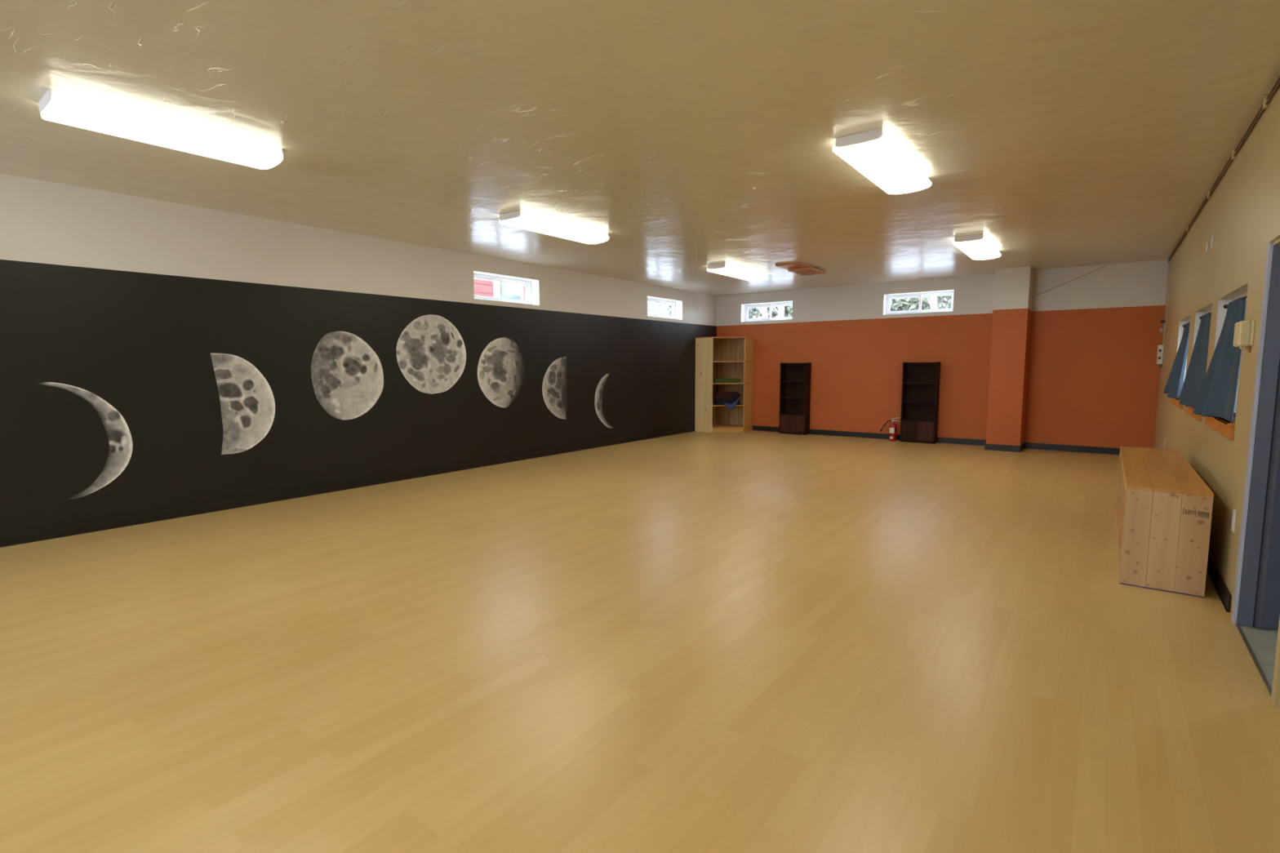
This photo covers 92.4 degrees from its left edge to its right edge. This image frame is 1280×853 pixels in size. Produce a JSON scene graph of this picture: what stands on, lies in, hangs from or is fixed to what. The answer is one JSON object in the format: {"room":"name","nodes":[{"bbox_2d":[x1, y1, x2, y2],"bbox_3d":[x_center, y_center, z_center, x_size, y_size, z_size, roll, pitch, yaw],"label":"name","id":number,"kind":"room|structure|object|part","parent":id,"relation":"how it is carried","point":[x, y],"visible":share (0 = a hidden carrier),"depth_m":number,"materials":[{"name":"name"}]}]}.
{"room":"yoga studio","nodes":[
{"label":"yoga studio","id":0,"kind":"room"},
{"bbox_2d":[0,173,716,534],"bbox_3d":[-2.734,-0.734,7.026,0.240,2.666,14.374,4,7,37],"label":"wall","id":1,"kind":"structure","parent":0,"point":[126,300],"depth_m":5.68,"materials":[{"name":"black paint"}]},
{"bbox_2d":[35,382,133,502],"bbox_3d":[-4.317,0.106,4.799,0.002,0.912,0.543,4,7,37],"label":"moon","id":2,"kind":"object","parent":1,"relation":"attached to","point":[120,440],"visible":1,"depth_m":4.91,"materials":[{"name":"paper"}]},
{"bbox_2d":[210,353,275,454],"bbox_3d":[-3.642,-0.216,5.665,0.002,0.912,0.503,4,7,37],"label":"moon","id":3,"kind":"object","parent":1,"relation":"attached to","point":[247,402],"visible":1,"depth_m":5.64,"materials":[{"name":"paint"}]},
{"bbox_2d":[0,426,694,547],"bbox_3d":[-2.699,0.564,6.983,0.016,0.092,14.134,4,7,37],"label":"baseboard","id":4,"kind":"structure","parent":1,"relation":"attached to","point":[77,528],"depth_m":5.88,"materials":[{"name":"black rubber"}]},
{"bbox_2d":[311,331,383,420],"bbox_3d":[-3.047,-0.532,6.425,0.002,0.919,0.770,4,7,37],"label":"moon","id":5,"kind":"object","parent":1,"relation":"attached to","point":[347,375],"visible":1,"depth_m":6.40,"materials":[{"name":"paper"}]},
{"bbox_2d":[395,314,466,394],"bbox_3d":[-2.433,-0.847,7.212,0.002,0.928,0.941,4,7,37],"label":"moon","id":6,"kind":"object","parent":1,"relation":"attached to","point":[431,352],"visible":1,"depth_m":7.19,"materials":[{"name":"paint"}]},
{"bbox_2d":[477,337,524,408],"bbox_3d":[-1.815,-0.704,8.047,0.002,0.926,0.785,4,7,37],"label":"moon","id":7,"kind":"object","parent":1,"relation":"attached to","point":[500,367],"visible":1,"depth_m":8.04,"materials":[{"name":"paint"}]},
{"bbox_2d":[473,273,531,304],"bbox_3d":[-1.871,-1.817,8.164,0.066,0.340,1.104,4,7,37],"label":"window","id":8,"kind":"structure","parent":1,"relation":"in","point":[499,280],"depth_m":8.19,"materials":[{"name":"white plastic"}]},
{"bbox_3d":[-2.013,-1.795,7.961,0.022,0.272,0.540,4,7,37],"label":"sash","id":9,"kind":"part","parent":8,"relation":"part of","materials":[{"name":"white plastic"}]},
{"bbox_3d":[-1.733,-1.838,8.369,0.022,0.272,0.540,4,7,37],"label":"sash","id":10,"kind":"part","parent":8,"relation":"part of","materials":[{"name":"white plastic"}]},
{"bbox_2d":[542,356,566,418],"bbox_3d":[-1.225,-0.546,8.845,0.002,0.918,0.504,4,7,37],"label":"moon","id":11,"kind":"object","parent":1,"relation":"attached to","point":[554,382],"visible":1,"depth_m":8.87,"materials":[{"name":"paint"}]},
{"bbox_2d":[594,372,615,428],"bbox_3d":[-0.547,-0.401,9.761,0.002,0.916,0.527,4,7,37],"label":"moon","id":12,"kind":"object","parent":1,"relation":"attached to","point":[598,393],"visible":1,"depth_m":9.66,"materials":[{"name":"paint"}]},
{"bbox_2d":[647,297,675,319],"bbox_3d":[0.315,-2.117,11.041,0.066,0.340,1.088,4,7,37],"label":"window","id":13,"kind":"structure","parent":1,"relation":"in","point":[656,301],"depth_m":11.14,"materials":[{"name":"white plastic"}]},
{"bbox_3d":[0.176,-2.096,10.841,0.022,0.272,0.532,4,7,37],"label":"sash","id":14,"kind":"part","parent":13,"relation":"part of","materials":[{"name":"white glass"}]},
{"bbox_3d":[0.451,-2.138,11.243,0.022,0.272,0.532,4,7,37],"label":"sash","id":15,"kind":"part","parent":13,"relation":"part of","materials":[{"name":"white plastic"}]},
{"bbox_2d":[0,430,1279,852],"bbox_3d":[0.893,0.928,4.292,9.620,0.120,14.734,4,7,37],"label":"floor","id":16,"kind":"structure","parent":0,"point":[752,641],"depth_m":2.62,"materials":[{"name":"brown wood"}]},
{"bbox_2d":[694,337,753,432],"bbox_3d":[1.640,-0.817,11.922,0.828,1.808,0.812,4,7,37],"label":"corner shelf","id":17,"kind":"object","parent":16,"relation":"on","point":[715,357],"visible":0.98,"depth_m":11.88,"materials":[{"name":"brown wood"}]},
{"bbox_3d":[1.223,-0.788,11.742,0.383,1.790,0.019,4,7,37],"label":"panel","id":18,"kind":"part","parent":17,"relation":"part of","materials":[{"name":"brown wood"}]},
{"bbox_2d":[712,391,739,404],"bbox_3d":[1.678,-0.561,12.007,0.520,0.245,0.220,-1,6,-8],"label":"bolster","id":19,"kind":"object","parent":17,"relation":"on","point":[716,395],"visible":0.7,"depth_m":11.90,"materials":[{"name":"red fabric"}]},
{"bbox_2d":[713,377,740,382],"bbox_3d":[1.665,-0.878,11.729,0.500,0.088,0.140,-1,6,-8],"label":"mat","id":20,"kind":"object","parent":17,"relation":"on","point":[715,380],"visible":0.99,"depth_m":11.67,"materials":[{"name":"green fabric"}]},
{"bbox_2d":[714,396,740,404],"bbox_3d":[1.687,-0.498,11.807,0.480,0.158,0.170,-1,6,-8],"label":"folded blanket","id":21,"kind":"object","parent":17,"relation":"on","point":[731,400],"visible":0.8,"depth_m":11.74,"materials":[{"name":"black fabric"}]},
{"bbox_3d":[1.637,-0.819,11.935,0.807,1.770,0.793,4,7,37],"label":"panel","id":22,"kind":"part","parent":17,"relation":"part of","materials":[{"name":"brown wood"}]},
{"bbox_2d":[724,396,740,408],"bbox_3d":[1.746,-0.459,11.631,0.312,0.242,0.046,-1,6,-9],"label":"strap","id":23,"kind":"object","parent":17,"relation":"hanging from","point":[731,406],"visible":1,"depth_m":11.62,"materials":[{"name":"blue fabric"}]},
{"bbox_3d":[2.097,-0.804,11.860,0.019,1.790,0.362,4,7,37],"label":"panel","id":24,"kind":"part","parent":17,"relation":"part of","materials":[{"name":"brown wood"}]},
{"bbox_2d":[778,362,811,435],"bbox_3d":[2.866,-0.521,11.377,0.508,1.318,0.244,4,7,37],"label":"bookcase","id":25,"kind":"object","parent":16,"relation":"on","point":[795,378],"visible":1,"depth_m":11.41,"materials":[{"name":"brown wood"}]},
{"bbox_3d":[2.680,-0.536,11.535,0.020,1.318,0.215,4,7,37],"label":"panel","id":26,"kind":"part","parent":25,"relation":"part of","materials":[{"name":"brown wood"}]},
{"bbox_3d":[2.721,-0.054,11.424,0.230,0.314,0.016,4,7,37],"label":"door","id":27,"kind":"part","parent":25,"relation":"part of","materials":[{"name":"brown wood"}]},
{"bbox_3d":[2.872,-1.164,11.324,0.468,0.020,0.215,4,7,37],"label":"panel","id":28,"kind":"part","parent":25,"relation":"part of","materials":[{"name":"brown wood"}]},
{"bbox_3d":[2.936,-0.535,11.468,0.468,1.268,0.010,4,7,37],"label":"panel","id":29,"kind":"part","parent":25,"relation":"part of","materials":[{"name":"brown wood"}]},
{"bbox_3d":[2.908,-0.041,11.284,0.230,0.314,0.016,4,7,37],"label":"door","id":30,"kind":"part","parent":25,"relation":"part of","materials":[{"name":"brown wood"}]},
{"bbox_3d":[3.070,-0.508,11.242,0.020,1.318,0.215,4,7,37],"label":"panel","id":31,"kind":"part","parent":25,"relation":"part of","materials":[{"name":"brown wood"}]},
{"bbox_2d":[880,417,899,441],"bbox_3d":[4.207,0.041,10.336,0.309,0.400,0.116,4,7,37],"label":"fire extinguisher","id":32,"kind":"object","parent":16,"relation":"on","point":[892,432],"visible":1,"depth_m":10.27,"materials":[{"name":"red metal"}]},
{"bbox_2d":[899,361,940,444],"bbox_3d":[4.596,-0.396,10.076,0.528,1.318,0.244,4,7,37],"label":"bookcase","id":33,"kind":"object","parent":16,"relation":"on","point":[920,395],"visible":1,"depth_m":10.11,"materials":[{"name":"brown wood"}]},
{"bbox_3d":[4.402,-0.412,10.240,0.020,1.318,0.215,4,7,37],"label":"panel","id":34,"kind":"part","parent":33,"relation":"part of","materials":[{"name":"brown wood"}]},
{"bbox_3d":[4.447,0.070,10.126,0.240,0.314,0.016,4,7,37],"label":"door","id":35,"kind":"part","parent":33,"relation":"part of","materials":[{"name":"brown wood"}]},
{"bbox_3d":[4.602,-1.039,10.023,0.488,0.020,0.215,4,7,37],"label":"panel","id":36,"kind":"part","parent":33,"relation":"part of","materials":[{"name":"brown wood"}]},
{"bbox_3d":[4.665,-0.411,10.167,0.488,1.268,0.010,4,7,37],"label":"panel","id":37,"kind":"part","parent":33,"relation":"part of","materials":[{"name":"brown wood"}]},
{"bbox_3d":[4.641,0.084,9.980,0.240,0.314,0.016,4,7,37],"label":"door","id":38,"kind":"part","parent":33,"relation":"part of","materials":[{"name":"brown wood"}]},
{"bbox_3d":[4.807,-0.383,9.935,0.020,1.318,0.215,4,7,37],"label":"panel","id":39,"kind":"part","parent":33,"relation":"part of","materials":[{"name":"brown wood"}]},
{"bbox_2d":[1115,446,1213,597],"bbox_3d":[3.611,0.559,4.315,0.372,0.588,2.111,4,7,37],"label":"wooden box","id":40,"kind":"object","parent":16,"relation":"on","point":[1163,509],"visible":1,"depth_m":3.52,"materials":[{"name":"brown wood"}]},
{"bbox_3d":[3.470,0.555,4.422,0.019,0.563,2.070,4,7,37],"label":"frame","id":41,"kind":"part","parent":40,"relation":"part of","materials":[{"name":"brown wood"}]},
{"bbox_3d":[2.981,0.652,3.487,0.372,0.563,0.020,4,7,37],"label":"panel","id":42,"kind":"part","parent":40,"relation":"part of","materials":[{"name":"brown wood"}]},
{"bbox_3d":[3.610,0.276,4.287,0.372,0.019,2.110,4,7,37],"label":"panel","id":43,"kind":"part","parent":40,"relation":"part of","materials":[{"name":"brown wood"}]},
{"bbox_2d":[0,0,1279,295],"bbox_3d":[-0.016,-1.923,4.684,7.371,0.150,14.734,4,7,37],"label":"ceiling","id":44,"kind":"structure","parent":0,"point":[695,135],"depth_m":3.40,"materials":[{"name":"beige paint"}]},
{"bbox_2d":[38,88,283,168],"bbox_3d":[-2.688,-1.672,3.531,0.325,0.095,1.076,4,7,37],"label":"light","id":45,"kind":"object","parent":44,"relation":"attached to","point":[57,106],"visible":1,"depth_m":3.38,"materials":[{"name":"white plastic"}]},
{"bbox_3d":[-3.010,-1.645,3.106,0.279,0.060,0.008,4,7,37],"label":"plate","id":46,"kind":"part","parent":45,"relation":"part of","materials":[{"name":"white plastic"}]},
{"bbox_2d":[498,209,608,244],"bbox_3d":[-0.807,-1.931,6.007,0.325,0.095,1.216,4,7,37],"label":"light","id":47,"kind":"object","parent":44,"relation":"attached to","point":[519,219],"visible":1,"depth_m":5.83,"materials":[{"name":"white plastic"}]},
{"bbox_3d":[-1.171,-1.898,5.526,0.279,0.060,0.008,4,7,37],"label":"plate","id":48,"kind":"part","parent":47,"relation":"part of","materials":[{"name":"white plastic"}]},
{"bbox_2d":[706,263,767,281],"bbox_3d":[1.439,-2.240,8.963,0.325,0.095,1.286,4,7,37],"label":"light","id":49,"kind":"object","parent":44,"relation":"attached to","point":[726,269],"visible":1,"depth_m":8.73,"materials":[{"name":"white plastic"}]},
{"bbox_3d":[1.054,-2.204,8.454,0.279,0.060,0.008,4,7,37],"label":"plate","id":50,"kind":"part","parent":49,"relation":"part of","materials":[{"name":"white plastic"}]},
{"bbox_2d":[775,262,825,275],"bbox_3d":[2.297,-2.223,8.747,0.370,0.092,0.920,4,7,37],"label":"ceiling fan","id":51,"kind":"object","parent":44,"relation":"attached to","point":[799,268],"visible":1,"depth_m":8.65,"materials":[{"name":"brown wood"}]},
{"bbox_2d":[832,128,931,194],"bbox_3d":[1.663,-1.752,4.137,0.325,0.095,1.196,4,7,37],"label":"light","id":52,"kind":"object","parent":44,"relation":"attached to","point":[873,153],"visible":1,"depth_m":3.91,"materials":[{"name":"white plastic"}]},
{"bbox_3d":[1.304,-1.720,3.663,0.279,0.060,0.008,4,7,37],"label":"plate","id":53,"kind":"part","parent":52,"relation":"part of","materials":[{"name":"white plastic"}]},
{"bbox_2d":[952,233,1001,259],"bbox_3d":[3.915,-2.061,7.100,0.325,0.095,1.246,4,7,37],"label":"light","id":54,"kind":"object","parent":44,"relation":"attached to","point":[977,246],"visible":1,"depth_m":6.82,"materials":[{"name":"white plastic"}]},
{"bbox_3d":[3.541,-2.027,6.607,0.279,0.060,0.008,4,7,37],"label":"plate","id":55,"kind":"part","parent":54,"relation":"part of","materials":[{"name":"white plastic"}]},
{"bbox_2d":[716,259,1240,448],"bbox_3d":[5.340,-1.045,9.764,9.320,2.666,0.240,4,7,37],"label":"wall","id":56,"kind":"structure","parent":0,"point":[1094,371],"depth_m":9.69,"materials":[{"name":"orange paint"}]},
{"bbox_2d":[744,302,792,321],"bbox_3d":[2.517,-2.210,11.860,1.061,0.340,0.066,4,7,37],"label":"window","id":57,"kind":"structure","parent":56,"relation":"in","point":[770,305],"depth_m":11.87,"materials":[{"name":"white plastic"}]},
{"bbox_3d":[2.321,-2.222,11.994,0.518,0.272,0.022,4,7,37],"label":"sash","id":58,"kind":"part","parent":57,"relation":"part of","materials":[{"name":"white plastic"}]},
{"bbox_3d":[2.714,-2.197,11.729,0.518,0.272,0.022,4,7,37],"label":"sash","id":59,"kind":"part","parent":57,"relation":"part of","materials":[{"name":"white plastic"}]},
{"bbox_2d":[885,290,954,314],"bbox_3d":[4.674,-2.054,10.237,1.075,0.340,0.066,4,7,37],"label":"window","id":60,"kind":"structure","parent":56,"relation":"in","point":[920,295],"depth_m":10.22,"materials":[{"name":"white plastic"}]},
{"bbox_3d":[4.476,-2.067,10.373,0.526,0.272,0.022,4,7,37],"label":"sash","id":61,"kind":"part","parent":60,"relation":"part of","materials":[{"name":"glass"}]},
{"bbox_3d":[4.874,-2.042,10.103,0.526,0.272,0.022,4,7,37],"label":"sash","id":62,"kind":"part","parent":60,"relation":"part of","materials":[{"name":"white plastic"}]},
{"bbox_2d":[752,425,1119,454],"bbox_3d":[4.156,0.198,10.315,6.891,0.092,0.520,4,7,37],"label":"baseboard","id":63,"kind":"structure","parent":56,"relation":"attached to","point":[833,433],"depth_m":9.34,"materials":[{"name":"black rubber"}]},
{"bbox_2d":[1032,264,1107,297],"bbox_3d":[6.190,-2.092,8.852,0.873,0.392,0.009,4,7,37],"label":"cable","id":64,"kind":"object","parent":56,"relation":"attached to","point":[1107,264],"visible":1,"depth_m":8.84,"materials":[{"name":"beige plastic"}]},
{"bbox_2d":[986,266,1034,445],"bbox_3d":[5.521,-0.985,9.164,0.440,2.666,0.504,4,7,37],"label":"wall","id":65,"kind":"structure","parent":0,"point":[1012,297],"depth_m":8.96,"materials":[{"name":"orange paint"}]},
{"bbox_2d":[1006,266,1017,278],"bbox_3d":[5.360,-2.213,8.837,0.138,0.152,0.006,4,7,37],"label":"access panel","id":66,"kind":"object","parent":65,"relation":"attached to","point":[1011,273],"visible":1,"depth_m":8.83,"materials":[{"name":"white metal"}]},
{"bbox_2d":[1153,80,1279,711],"bbox_3d":[2.921,-0.326,2.771,0.115,2.666,14.374,4,7,37],"label":"wall","id":67,"kind":"structure","parent":0,"point":[1245,202],"depth_m":3.78,"materials":[{"name":"beige paint"}]},
{"bbox_2d":[1156,345,1164,367],"bbox_3d":[6.878,-0.929,8.116,0.054,0.295,0.112,4,7,37],"label":"wall thermostat","id":68,"kind":"object","parent":67,"relation":"attached to","point":[1160,348],"visible":1,"depth_m":8.07,"materials":[{"name":"white plastic"}]},
{"bbox_2d":[1159,320,1165,332],"bbox_3d":[6.876,-1.316,8.072,0.051,0.156,0.070,4,7,37],"label":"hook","id":69,"kind":"object","parent":67,"relation":"attached to","point":[1162,322],"visible":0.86,"depth_m":8.06,"materials":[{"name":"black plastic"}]},
{"bbox_2d":[1163,254,1172,345],"bbox_3d":[6.770,-1.620,7.869,0.009,1.141,0.229,4,7,37],"label":"cable","id":70,"kind":"object","parent":67,"relation":"attached to","point":[1171,255],"visible":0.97,"depth_m":7.83,"materials":[{"name":"beige plastic"}]},
{"bbox_2d":[1170,397,1182,408],"bbox_3d":[5.364,-0.251,6.093,0.094,0.092,1.104,4,7,37],"label":"window sill","id":71,"kind":"structure","parent":67,"relation":"attached to","point":[1173,401],"depth_m":6.00,"materials":[{"name":"brown wood"}]},
{"bbox_2d":[1177,320,1187,385],"bbox_3d":[5.700,-0.715,6.468,0.066,0.780,0.004,4,7,37],"label":"trim","id":72,"kind":"structure","parent":67,"relation":"attached to","point":[1181,323],"depth_m":6.45,"materials":[{"name":"white paint"}]},
{"bbox_2d":[1182,320,1190,386],"bbox_3d":[5.422,-0.668,6.006,0.050,0.783,1.080,4,7,37],"label":"window","id":73,"kind":"structure","parent":67,"relation":"in","point":[1189,320],"depth_m":6.43,"materials":[{"name":"glass"}]},
{"bbox_2d":[1184,406,1202,420],"bbox_3d":[4.490,-0.131,4.943,0.094,0.092,1.064,4,7,37],"label":"window sill","id":74,"kind":"structure","parent":67,"relation":"attached to","point":[1188,410],"depth_m":4.92,"materials":[{"name":"brown wood"}]},
{"bbox_2d":[1192,311,1205,350],"bbox_3d":[4.814,-0.593,5.301,0.066,0.780,0.004,4,7,37],"label":"trim","id":75,"kind":"structure","parent":67,"relation":"attached to","point":[1197,315],"depth_m":5.28,"materials":[{"name":"white paint"}]},
{"bbox_2d":[1205,241,1208,253],"bbox_3d":[4.503,-1.423,4.873,0.010,0.085,0.070,4,7,37],"label":"wall plate","id":76,"kind":"object","parent":67,"relation":"attached to","point":[1206,246],"visible":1,"depth_m":4.85,"materials":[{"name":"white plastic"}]},
{"bbox_2d":[1210,235,1213,248],"bbox_3d":[4.322,-1.393,4.636,0.010,0.085,0.070,4,7,37],"label":"wall plate","id":77,"kind":"object","parent":67,"relation":"attached to","point":[1212,237],"visible":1,"depth_m":4.61,"materials":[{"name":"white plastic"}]},
{"bbox_2d":[1206,552,1231,612],"bbox_3d":[5.066,0.649,5.824,0.016,0.092,6.624,4,7,37],"label":"baseboard","id":78,"kind":"structure","parent":67,"relation":"attached to","point":[1224,593],"depth_m":3.45,"materials":[{"name":"black rubber"}]},
{"bbox_2d":[1204,416,1235,439],"bbox_3d":[3.654,-0.016,3.842,0.094,0.092,1.129,4,7,37],"label":"window sill","id":79,"kind":"structure","parent":67,"relation":"attached to","point":[1223,426],"depth_m":3.65,"materials":[{"name":"brown wood"}]},
{"bbox_2d":[1213,298,1231,351],"bbox_3d":[3.997,-0.480,4.226,0.066,0.780,0.004,4,7,37],"label":"trim","id":80,"kind":"structure","parent":67,"relation":"attached to","point":[1221,313],"depth_m":4.21,"materials":[{"name":"white paint"}]},
{"bbox_2d":[1167,75,1279,262],"bbox_3d":[3.865,-1.762,3.999,0.018,0.056,10.500,4,7,37],"label":"cable","id":81,"kind":"object","parent":67,"relation":"attached to","point":[1267,99],"visible":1,"depth_m":3.88,"materials":[{"name":"brown plastic"}]},
{"bbox_2d":[1231,508,1236,533],"bbox_3d":[3.139,0.497,3.243,0.008,0.115,0.072,4,7,37],"label":"wall plate","id":82,"kind":"object","parent":67,"relation":"attached to","point":[1234,512],"visible":1,"depth_m":3.23,"materials":[{"name":"white plastic"}]},
{"bbox_2d":[1223,295,1247,308],"bbox_3d":[3.667,-0.773,3.749,0.028,0.028,1.097,4,7,37],"label":"curtain rod","id":83,"kind":"object","parent":67,"relation":"attached to","point":[1225,306],"visible":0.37,"depth_m":4.13,"materials":[{"name":"black metal"}]},
{"bbox_2d":[1192,296,1246,422],"bbox_3d":[3.611,-0.417,3.816,0.161,0.742,1.070,4,7,37],"label":"curtain","id":84,"kind":"object","parent":83,"relation":"hanging from","point":[1216,397],"visible":0.97,"depth_m":3.73,"materials":[{"name":"blue fabric"}]},
{"bbox_2d":[1231,291,1247,417],"bbox_3d":[3.711,-0.433,3.755,0.050,0.783,1.105,4,7,37],"label":"window","id":85,"kind":"structure","parent":67,"relation":"in","point":[1245,294],"depth_m":3.85,"materials":[{"name":"white plastic"}]},
{"bbox_2d":[1232,320,1255,353],"bbox_3d":[3.154,-0.467,3.207,0.052,0.166,0.210,4,7,37],"label":"wall box","id":86,"kind":"object","parent":67,"relation":"attached to","point":[1244,331],"visible":1,"depth_m":3.16,"materials":[{"name":"beige plastic"}]},
{"bbox_3d":[3.171,-0.483,3.192,0.008,0.124,0.210,4,7,37],"label":"plate","id":87,"kind":"part","parent":86,"relation":"part of","materials":[{"name":"beige plastic"}]},
{"bbox_2d":[1235,623,1271,696],"bbox_3d":[2.704,1.019,2.702,0.014,0.004,0.865,4,7,37],"label":"threshold","id":88,"kind":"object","parent":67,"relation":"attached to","point":[1267,684],"depth_m":2.68,"materials":[{"name":"grey metal"}]},
{"bbox_2d":[1231,217,1279,706],"bbox_3d":[3.042,0.044,2.738,1.648,1.935,0.573,-3,6,-26],"label":"door","id":89,"kind":"structure","parent":67,"relation":"in","point":[1256,593],"depth_m":2.95,"materials":[{"name":"grey paint"}]},
{"bbox_3d":[2.973,0.058,2.981,0.014,1.858,0.058,4,7,37],"label":"frame","id":90,"kind":"part","parent":89,"relation":"part of","materials":[{"name":"grey paint"}]},
{"bbox_3d":[3.445,0.075,2.907,0.856,1.824,0.040,0,6,1],"label":"panel","id":91,"kind":"part","parent":89,"relation":"part of","materials":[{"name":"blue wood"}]},
{"bbox_3d":[2.697,-0.866,2.529,0.014,0.079,1.040,4,7,37],"label":"head casing","id":92,"kind":"part","parent":89,"relation":"part of","materials":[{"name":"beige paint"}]},
{"bbox_3d":[2.461,0.148,2.215,0.122,1.839,0.052,4,7,37],"label":"frame","id":93,"kind":"part","parent":89,"relation":"part of","materials":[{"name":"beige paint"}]},
{"bbox_3d":[4.504,-0.888,4.850,0.028,0.028,1.032,4,7,37],"label":"curtain rod","id":94,"kind":"object","parent":67,"relation":"attached to","visible":0},
{"bbox_2d":[1178,312,1211,406],"bbox_3d":[4.468,-0.534,4.927,0.149,0.742,1.046,4,7,37],"label":"curtain","id":95,"kind":"object","parent":94,"relation":"hanging from","point":[1195,375],"visible":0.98,"depth_m":4.79,"materials":[{"name":"blue fabric"}]},
{"bbox_3d":[5.378,-1.009,6.001,0.028,0.028,1.072,4,7,37],"label":"curtain rod","id":96,"kind":"object","parent":67,"relation":"attached to","visible":0},
{"bbox_2d":[1163,321,1190,399],"bbox_3d":[5.348,-0.653,6.086,0.150,0.747,1.105,4,7,37],"label":"curtain","id":97,"kind":"object","parent":96,"relation":"hanging from","point":[1173,388],"visible":0.93,"depth_m":6.04,"materials":[{"name":"blue fabric"}]},
{"label":"outside","id":98,"kind":"structure","parent":0,"visible":0},
{"bbox_3d":[4.079,-2.632,21.831,100.000,0.300,80.000,4,7,37],"label":"yard","id":99,"kind":"structure","parent":98,"visible":0},
{"bbox_2d":[473,278,525,301],"bbox_3d":[-6.505,-4.493,17.581,6.700,4.350,4.300,4,7,37],"label":"house","id":100,"kind":"structure","parent":99,"relation":"on","point":[482,287],"depth_m":16.23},
{"bbox_3d":[-3.534,-3.622,16.548,0.010,1.040,0.840,4,7,37],"label":"house pane","id":101,"kind":"part","parent":100,"relation":"part of","materials":[{"name":"clear glass"}]},
{"bbox_2d":[666,304,750,315],"bbox_3d":[2.192,-3.814,19.888,2.915,2.488,1.969,4,7,37],"label":"shrub","id":102,"kind":"object","parent":99,"relation":"on","point":[669,307],"visible":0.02,"depth_m":20.12,"materials":[{"name":"green plant"}]},
{"bbox_2d":[647,301,785,319],"bbox_3d":[3.830,-5.445,24.562,7.700,4.750,6.200,4,7,37],"label":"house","id":103,"kind":"structure","parent":99,"relation":"on","point":[663,308],"depth_m":23.49,"materials":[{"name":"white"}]},
{"bbox_3d":[3.507,-4.196,21.421,1.040,1.140,0.010,4,7,37],"label":"house pane","id":104,"kind":"part","parent":103,"relation":"part of","materials":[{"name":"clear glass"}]},
{"bbox_2d":[757,306,775,318],"bbox_3d":[3.348,-5.505,16.600,1.651,6.525,1.824,1,6,9],"label":"bare tree","id":105,"kind":"object","parent":99,"relation":"on","point":[763,311],"visible":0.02,"depth_m":16.74,"materials":[{"name":"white plant"}]},
{"bbox_2d":[749,305,792,318],"bbox_3d":[4.671,-3.723,17.980,3.270,2.673,1.813,4,7,37],"label":"shrub","id":106,"kind":"object","parent":99,"relation":"on","point":[788,308],"visible":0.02,"depth_m":18.07,"materials":[{"name":"green plant"}]},
{"bbox_2d":[773,306,784,317],"bbox_3d":[3.502,-5.212,15.048,2.020,6.249,2.010,-2,6,-18],"label":"bare tree","id":107,"kind":"object","parent":99,"relation":"on","point":[780,311],"visible":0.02,"depth_m":15.40,"materials":[{"name":"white plant"}]},
{"bbox_2d":[890,295,951,311],"bbox_3d":[8.261,-3.740,16.010,4.316,3.076,1.952,4,7,37],"label":"shrub","id":108,"kind":"object","parent":99,"relation":"on","point":[901,304],"visible":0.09,"depth_m":16.20,"materials":[{"name":"green plant"}]},
{"bbox_2d":[926,296,937,309],"bbox_3d":[7.161,-5.154,14.926,1.782,6.127,2.259,4,7,37],"label":"bare tree","id":109,"kind":"object","parent":99,"relation":"on","point":[933,304],"visible":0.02,"depth_m":15.02,"materials":[{"name":"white plant"}]}
]}

